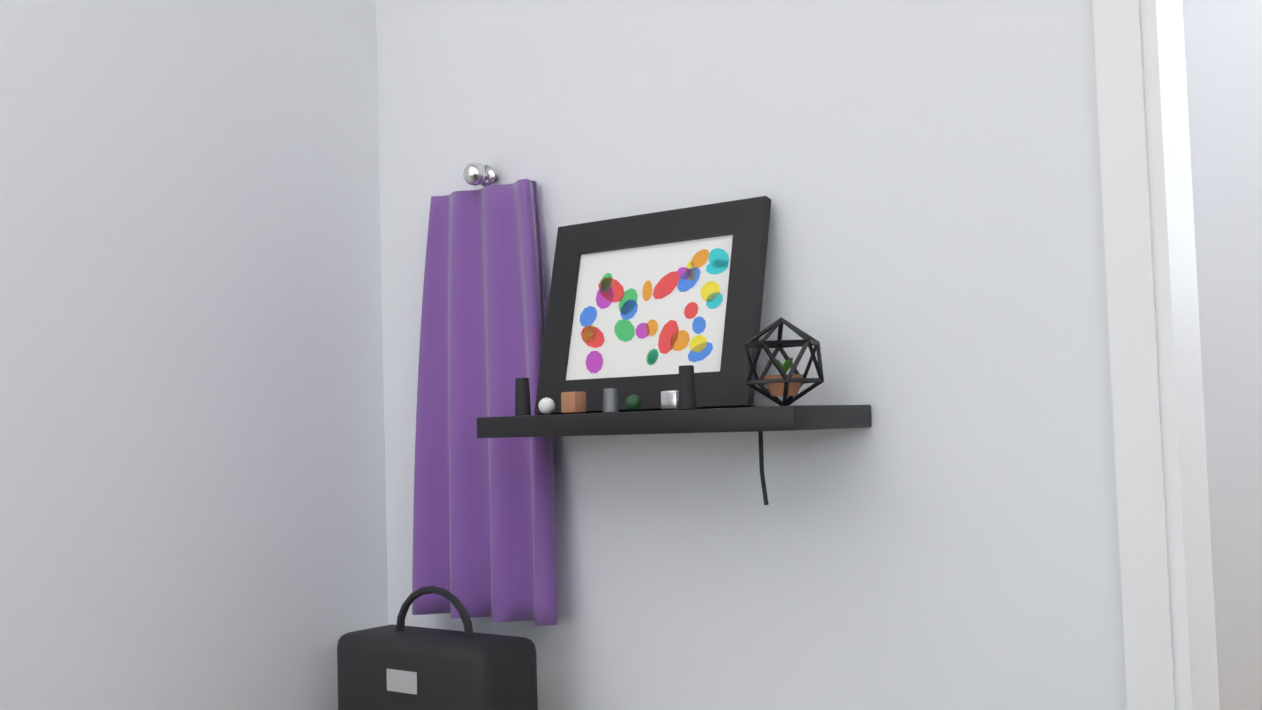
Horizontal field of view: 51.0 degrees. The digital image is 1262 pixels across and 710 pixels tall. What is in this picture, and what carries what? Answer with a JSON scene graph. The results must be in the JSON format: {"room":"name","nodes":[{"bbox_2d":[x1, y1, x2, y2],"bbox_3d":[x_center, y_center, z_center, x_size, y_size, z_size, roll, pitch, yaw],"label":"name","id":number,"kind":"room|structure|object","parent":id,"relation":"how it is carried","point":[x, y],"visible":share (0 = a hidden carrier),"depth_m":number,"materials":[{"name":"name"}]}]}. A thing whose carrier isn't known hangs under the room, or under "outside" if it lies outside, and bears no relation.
{"room":"bedroom","nodes":[
{"label":"bedroom","id":0,"kind":"room"},
{"bbox_2d":[0,0,387,709],"bbox_3d":[-1.819,-0.085,2.733,2.920,2.400,1.020,-4,-4,37],"label":"wall","id":1,"kind":"structure","parent":0,"point":[192,472],"depth_m":1.88,"materials":[{"name":"white paint"}]},
{"bbox_2d":[376,0,1126,709],"bbox_3d":[1.022,-0.254,1.149,3.530,2.400,0.100,-4,-4,37],"label":"wall","id":2,"kind":"structure","parent":0,"point":[924,176],"depth_m":1.67,"materials":[{"name":"white paint"}]},
{"bbox_2d":[412,162,557,625],"bbox_3d":[-0.217,0.050,1.977,0.284,0.680,0.077,-4,-4,37],"label":"curtain","id":3,"kind":"object","parent":2,"relation":"hanging from","point":[484,528],"visible":1,"depth_m":1.97,"materials":[{"name":"purple fabric"}]},
{"bbox_2d":[477,405,871,504],"bbox_3d":[0.046,0.132,1.699,0.490,0.118,0.189,-4,-4,37],"label":"floating shelf","id":4,"kind":"object","parent":2,"relation":"attached to","point":[760,420],"visible":1,"depth_m":1.59,"materials":[{"name":"black wood"}]},
{"bbox_2d":[515,365,696,415],"bbox_3d":[-0.040,0.047,1.695,0.310,0.052,0.046,-4,-4,37],"label":"trinkets","id":5,"kind":"object","parent":4,"relation":"on","point":[683,396],"visible":1,"depth_m":1.69,"materials":[{"name":"grey"}]},
{"bbox_2d":[534,196,770,414],"bbox_3d":[0.023,-0.060,1.778,0.350,0.271,0.076,-4,-4,37],"label":"framed picture","id":6,"kind":"object","parent":4,"relation":"on","point":[643,307],"visible":0.94,"depth_m":1.77,"materials":[{"name":"black wood"}]},
{"bbox_2d":[743,317,823,405],"bbox_3d":[0.183,0.009,1.593,0.094,0.110,0.098,-4,-4,37],"label":"terrarium","id":7,"kind":"object","parent":4,"relation":"on","point":[785,385],"visible":1,"depth_m":1.58,"materials":[{"name":"black metal"}]},
{"bbox_2d":[763,357,803,396],"bbox_3d":[0.183,0.027,1.591,0.048,0.045,0.048,-4,-4,37],"label":"plant","id":8,"kind":"object","parent":7,"relation":"on","point":[791,389],"depth_m":1.58,"materials":[{"name":"green plant"}]},
{"bbox_2d":[1092,0,1219,709],"bbox_3d":[0.869,-0.066,1.260,0.780,2.045,0.124,-4,-4,37],"label":"door frame","id":9,"kind":"structure","parent":2,"relation":"attached to","point":[1169,627],"depth_m":1.43,"materials":[{"name":"white"}]},
{"bbox_2d":[1182,0,1261,709],"bbox_3d":[1.763,-0.219,2.218,2.850,2.400,0.100,-4,-4,37],"label":"wall","id":10,"kind":"structure","parent":0,"point":[1223,47],"depth_m":2.60,"materials":[{"name":"white paint"}]},
{"bbox_3d":[-1.336,1.026,0.345,6.450,0.100,3.975,-4,-4,37],"label":"floor carpet","id":11,"kind":"object","parent":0,"visible":0},
{"bbox_2d":[337,586,537,709],"bbox_3d":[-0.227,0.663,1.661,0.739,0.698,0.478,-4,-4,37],"label":"handbag","id":12,"kind":"object","parent":11,"relation":"on","point":[399,665],"visible":1,"depth_m":1.81,"materials":[{"name":"black leather"}]}
]}

